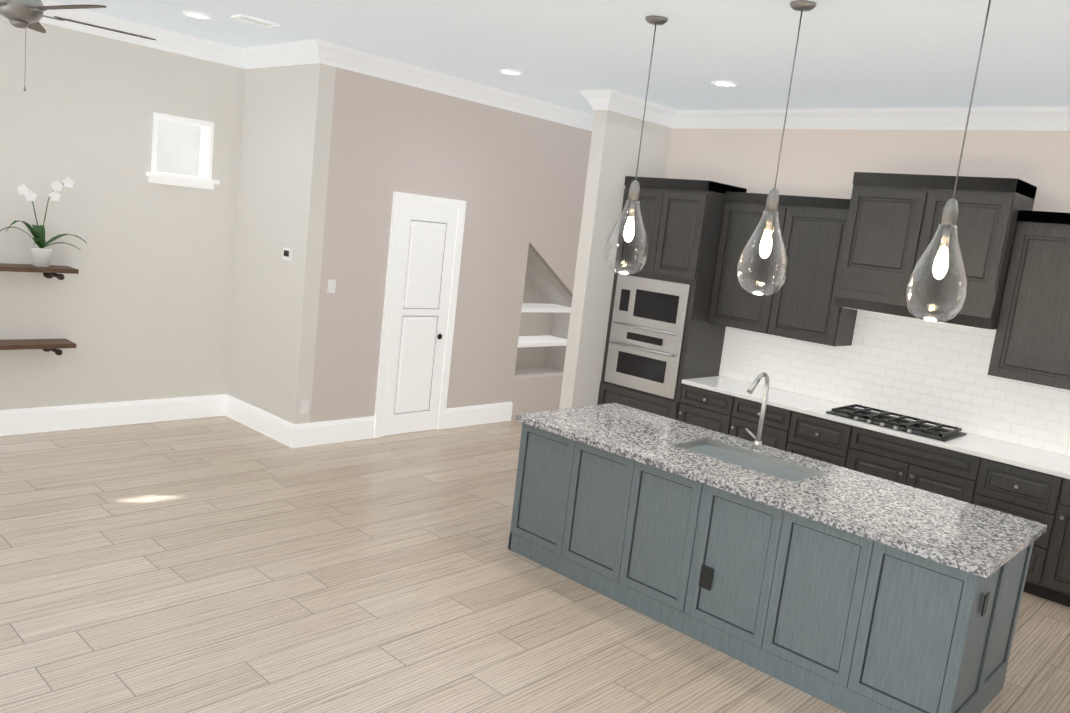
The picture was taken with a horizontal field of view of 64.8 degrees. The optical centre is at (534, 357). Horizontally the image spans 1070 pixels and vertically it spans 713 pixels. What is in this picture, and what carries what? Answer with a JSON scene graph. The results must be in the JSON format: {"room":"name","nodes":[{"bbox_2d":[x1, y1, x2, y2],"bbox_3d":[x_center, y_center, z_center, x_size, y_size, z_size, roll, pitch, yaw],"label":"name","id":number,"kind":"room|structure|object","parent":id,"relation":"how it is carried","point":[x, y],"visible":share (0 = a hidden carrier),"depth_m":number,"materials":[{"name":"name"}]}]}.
{"room":"kitchen","nodes":[
{"label":"kitchen","id":0,"kind":"room"},
{"bbox_2d":[0,416,1069,712],"bbox_3d":[-0.530,1.217,5.755,10.210,0.100,9.770,15,12,42],"label":"floor","id":1,"kind":"structure","parent":0,"point":[220,564],"depth_m":4.58,"materials":[{"name":"brown wood"}]},
{"bbox_2d":[597,176,746,419],"bbox_3d":[1.220,-0.318,7.931,0.906,2.633,0.691,15,12,42],"label":"tall cabinet","id":2,"kind":"object","parent":1,"relation":"on","point":[664,338],"visible":0.79,"depth_m":7.61,"materials":[{"name":"black wood"}]},
{"bbox_2d":[604,324,716,399],"bbox_3d":[1.161,0.023,7.963,0.802,0.541,0.631,15,12,42],"label":"wall oven","id":3,"kind":"object","parent":2,"relation":"in","point":[645,362],"depth_m":7.75,"materials":[{"name":"silver metal"}]},
{"bbox_2d":[611,273,723,339],"bbox_3d":[1.222,-0.484,7.887,0.802,0.487,0.620,15,12,42],"label":"microwave","id":4,"kind":"object","parent":2,"relation":"in","point":[659,307],"depth_m":7.67,"materials":[{"name":"silver metal"}]},
{"bbox_2d":[678,384,725,431],"bbox_3d":[1.687,0.693,7.591,0.596,0.856,0.620,15,12,42],"label":"base cabinet","id":5,"kind":"object","parent":1,"relation":"on","point":[700,407],"depth_m":7.38,"materials":[{"name":"black wood"}]},
{"bbox_2d":[681,376,1069,478],"bbox_3d":[2.795,0.507,6.532,3.538,0.080,0.635,15,12,42],"label":"countertop","id":6,"kind":"structure","parent":5,"relation":"on","point":[902,426],"depth_m":6.38,"materials":[{"name":"white stone"}]},
{"bbox_2d":[825,404,966,441],"bbox_3d":[2.777,0.490,6.509,0.900,0.044,0.531,15,12,42],"label":"cooktop","id":7,"kind":"object","parent":6,"relation":"in","point":[917,430],"depth_m":6.40,"materials":[{"name":"black metal"}]},
{"bbox_2d":[718,394,781,447],"bbox_3d":[2.020,0.779,7.283,0.598,0.856,0.620,15,12,42],"label":"base cabinet","id":8,"kind":"object","parent":1,"relation":"on","point":[738,414],"depth_m":7.07,"materials":[{"name":"black wood"}]},
{"bbox_2d":[508,424,1032,712],"bbox_3d":[1.175,1.063,4.866,2.717,0.858,0.963,15,12,42],"label":"kitchen island","id":9,"kind":"object","parent":1,"relation":"on","point":[846,590],"depth_m":4.25,"materials":[{"name":"blue wood"}]},
{"bbox_2d":[516,404,1046,579],"bbox_3d":[1.229,0.621,4.806,2.780,0.037,1.026,15,12,42],"label":"island countertop","id":10,"kind":"structure","parent":9,"relation":"on","point":[978,540],"depth_m":4.41,"materials":[{"name":"grey stone"}]},
{"bbox_2d":[774,408,849,466],"bbox_3d":[2.415,0.882,6.917,0.636,0.856,0.620,15,12,42],"label":"base cabinet","id":11,"kind":"object","parent":1,"relation":"on","point":[821,439],"depth_m":6.68,"materials":[{"name":"black wood"}]},
{"bbox_2d":[842,425,965,499],"bbox_3d":[2.927,1.015,6.443,0.920,0.856,0.620,15,12,42],"label":"base cabinet","id":12,"kind":"object","parent":1,"relation":"on","point":[934,469],"depth_m":6.20,"materials":[{"name":"black wood"}]},
{"bbox_2d":[958,454,1061,594],"bbox_3d":[3.439,1.147,5.969,0.636,0.856,0.620,15,12,42],"label":"base cabinet","id":13,"kind":"object","parent":1,"relation":"on","point":[1032,495],"depth_m":5.71,"materials":[{"name":"black wood"}]},
{"bbox_2d":[1034,478,1069,606],"bbox_3d":[3.821,1.246,5.615,0.560,0.856,0.620,15,12,42],"label":"base cabinet","id":14,"kind":"object","parent":1,"relation":"on","point":[1054,578],"depth_m":5.55,"materials":[{"name":"black wood"}]},
{"bbox_2d":[0,15,1069,456],"bbox_3d":[0.238,-0.312,4.958,8.610,3.320,9.770,15,12,42],"label":"wall","id":15,"kind":"structure","parent":0,"point":[172,291],"depth_m":7.31,"materials":[{"name":"beige paint"}]},
{"bbox_2d":[0,339,76,354],"bbox_3d":[-4.357,-0.046,6.081,0.284,0.106,1.860,15,12,42],"label":"shelf","id":16,"kind":"object","parent":15,"relation":"attached to","point":[53,345],"visible":1,"depth_m":6.54,"materials":[{"name":"brown wood"}]},
{"bbox_2d":[0,263,78,279],"bbox_3d":[-4.291,-0.626,5.990,0.284,0.106,1.860,15,12,42],"label":"shelf","id":17,"kind":"object","parent":15,"relation":"attached to","point":[51,271],"visible":1,"depth_m":6.44,"materials":[{"name":"brown wood"}]},
{"bbox_2d":[0,177,85,266],"bbox_3d":[-3.765,-1.052,6.467,0.206,0.700,0.644,15,12,42],"label":"orchid","id":18,"kind":"object","parent":17,"relation":"on","point":[41,254],"visible":1,"depth_m":6.46,"materials":[{"name":"white plant"}]},
{"bbox_2d":[0,394,223,435],"bbox_3d":[-4.538,0.531,6.244,0.021,0.200,4.748,15,12,42],"label":"baseboard","id":19,"kind":"structure","parent":15,"relation":"attached to","point":[69,417],"depth_m":7.18,"materials":[{"name":"white wood"}]},
{"bbox_2d":[146,112,218,188],"bbox_3d":[-3.053,-1.775,7.269,0.235,0.575,0.600,15,12,42],"label":"window","id":20,"kind":"structure","parent":15,"relation":"in","point":[206,151],"depth_m":7.30,"materials":[{"name":"white wood"}]},
{"bbox_2d":[224,394,295,447],"bbox_3d":[-2.478,0.560,7.557,1.192,0.200,0.021,15,12,42],"label":"baseboard","id":21,"kind":"structure","parent":15,"relation":"attached to","point":[278,429],"depth_m":7.51,"materials":[{"name":"white wood"}]},
{"bbox_2d":[282,247,292,260],"bbox_3d":[-2.090,-0.875,7.118,0.120,0.100,0.026,15,12,42],"label":"thermostat","id":22,"kind":"object","parent":15,"relation":"attached to","point":[287,253],"visible":1,"depth_m":7.09,"materials":[{"name":"white plastic"}]},
{"bbox_2d":[300,400,308,413],"bbox_3d":[-1.969,0.420,7.198,0.009,0.115,0.075,15,12,42],"label":"outlet","id":23,"kind":"object","parent":15,"relation":"attached to","point":[304,404],"visible":1,"depth_m":7.19,"materials":[{"name":"white plastic"}]},
{"bbox_2d":[327,279,335,292],"bbox_3d":[-1.730,-0.608,7.169,0.010,0.115,0.075,15,12,42],"label":"light switch","id":24,"kind":"object","parent":15,"relation":"attached to","point":[331,285],"visible":1,"depth_m":7.16,"materials":[{"name":"white plastic"}]},
{"bbox_2d":[296,416,374,447],"bbox_3d":[-1.760,0.654,7.480,0.021,0.200,0.799,15,12,42],"label":"baseboard","id":25,"kind":"structure","parent":15,"relation":"attached to","point":[326,432],"depth_m":7.45,"materials":[{"name":"white wood"}]},
{"bbox_2d":[374,192,465,437],"bbox_3d":[-1.068,-0.377,7.915,0.052,2.245,0.845,15,12,42],"label":"interior door","id":26,"kind":"structure","parent":15,"relation":"in","point":[423,269],"depth_m":7.90,"materials":[{"name":"white wood"}]},
{"bbox_2d":[444,402,512,428],"bbox_3d":[-0.579,0.592,8.739,0.021,0.200,0.945,15,12,42],"label":"baseboard","id":27,"kind":"structure","parent":15,"relation":"attached to","point":[497,412],"depth_m":8.71,"materials":[{"name":"white wood"}]},
{"bbox_2d":[518,303,570,346],"bbox_3d":[0.010,-0.373,9.473,0.428,0.420,0.996,15,12,42],"label":"shelves","id":28,"kind":"object","parent":15,"relation":"attached to","point":[533,341],"visible":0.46,"depth_m":9.43,"materials":[{"name":"white wood"}]},
{"bbox_2d":[39,0,1069,130],"bbox_3d":[0.416,-1.868,4.715,8.310,0.149,9.470,15,12,42],"label":"crown molding","id":29,"kind":"structure","parent":15,"relation":"attached to","point":[1051,118],"depth_m":7.06,"materials":[{"name":"white paint"}]},
{"bbox_2d":[708,191,857,345],"bbox_3d":[2.170,-0.785,7.250,1.195,1.175,0.350,15,12,42],"label":"upper cabinet","id":30,"kind":"object","parent":15,"relation":"attached to","point":[800,304],"visible":0.77,"depth_m":7.06,"materials":[{"name":"black wood"}]},
{"bbox_2d":[719,310,1069,456],"bbox_3d":[3.055,0.090,6.696,3.538,0.833,0.010,15,12,42],"label":"backsplash","id":31,"kind":"structure","parent":15,"relation":"attached to","point":[937,372],"depth_m":6.71,"materials":[{"name":"tile"}]},
{"bbox_2d":[834,172,1036,329],"bbox_3d":[2.985,-0.818,6.367,1.140,1.045,0.520,15,12,42],"label":"upper cabinet","id":32,"kind":"object","parent":15,"relation":"attached to","point":[893,221],"visible":0.83,"depth_m":6.14,"materials":[{"name":"black wood"}]},
{"bbox_2d":[987,210,1069,389],"bbox_3d":[3.858,-0.347,5.687,1.197,1.175,0.350,15,12,42],"label":"upper cabinet","id":33,"kind":"object","parent":15,"relation":"attached to","point":[1031,344],"visible":1,"depth_m":5.82,"materials":[{"name":"black wood"}]},
{"bbox_2d":[48,0,1069,114],"bbox_3d":[-0.147,-2.140,5.230,10.210,0.100,9.770,15,12,42],"label":"ceiling","id":34,"kind":"structure","parent":0,"point":[883,53],"depth_m":5.52,"materials":[{"name":"paint"}]},
{"bbox_2d":[0,0,155,90],"bbox_3d":[-2.595,-1.800,4.332,1.275,0.839,1.247,15,12,42],"label":"ceiling fan","id":35,"kind":"object","parent":34,"relation":"hanging from","point":[23,14],"visible":1,"depth_m":4.26,"materials":[{"name":"grey metal"}]},
{"bbox_2d":[182,11,211,19],"bbox_3d":[-2.455,-2.485,6.124,0.200,0.013,0.200,15,12,42],"label":"recessed light","id":36,"kind":"object","parent":34,"relation":"in","point":[196,15],"visible":1,"depth_m":6.12,"materials":[{"name":"white plastic"}]},
{"bbox_2d":[231,14,279,27],"bbox_3d":[-2.018,-2.430,6.087,0.160,0.011,0.300,15,12,42],"label":"ceiling vent","id":37,"kind":"object","parent":34,"relation":"in","point":[253,20],"visible":1,"depth_m":6.07,"materials":[{"name":"white metal"}]},
{"bbox_2d":[499,69,522,75],"bbox_3d":[-0.200,-2.364,6.990,0.200,0.013,0.200,15,12,42],"label":"recessed light","id":38,"kind":"object","parent":34,"relation":"in","point":[511,72],"visible":1,"depth_m":6.98,"materials":[{"name":"white plastic"}]},
{"bbox_2d":[605,15,667,274],"bbox_3d":[0.608,-1.207,4.890,0.260,1.457,0.260,15,12,42],"label":"pendant light","id":39,"kind":"object","parent":34,"relation":"hanging from","point":[633,198],"visible":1,"depth_m":4.92,"materials":[{"name":"clear glass"}]},
{"bbox_2d":[711,81,737,86],"bbox_3d":[1.447,-2.089,6.433,0.200,0.013,0.200,15,12,42],"label":"recessed light","id":40,"kind":"object","parent":34,"relation":"in","point":[725,83],"visible":1,"depth_m":6.43,"materials":[{"name":"white plastic"}]},
{"bbox_2d":[737,0,816,295],"bbox_3d":[1.249,-1.041,4.296,0.260,1.457,0.260,15,12,42],"label":"pendant light","id":41,"kind":"object","parent":34,"relation":"hanging from","point":[772,200],"visible":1,"depth_m":4.33,"materials":[{"name":"clear glass"}]},
{"bbox_2d":[905,0,990,321],"bbox_3d":[1.876,-0.879,3.715,0.260,1.457,0.260,15,12,42],"label":"pendant light","id":42,"kind":"object","parent":34,"relation":"hanging from","point":[948,222],"visible":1,"depth_m":3.76,"materials":[{"name":"clear glass"}]},
{"label":"outside","id":43,"kind":"structure","parent":0,"visible":0},
{"bbox_2d":[156,120,200,175],"bbox_3d":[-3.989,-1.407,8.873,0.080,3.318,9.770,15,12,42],"label":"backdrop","id":44,"kind":"structure","parent":43,"point":[178,148],"depth_m":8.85,"materials":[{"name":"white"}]}
]}

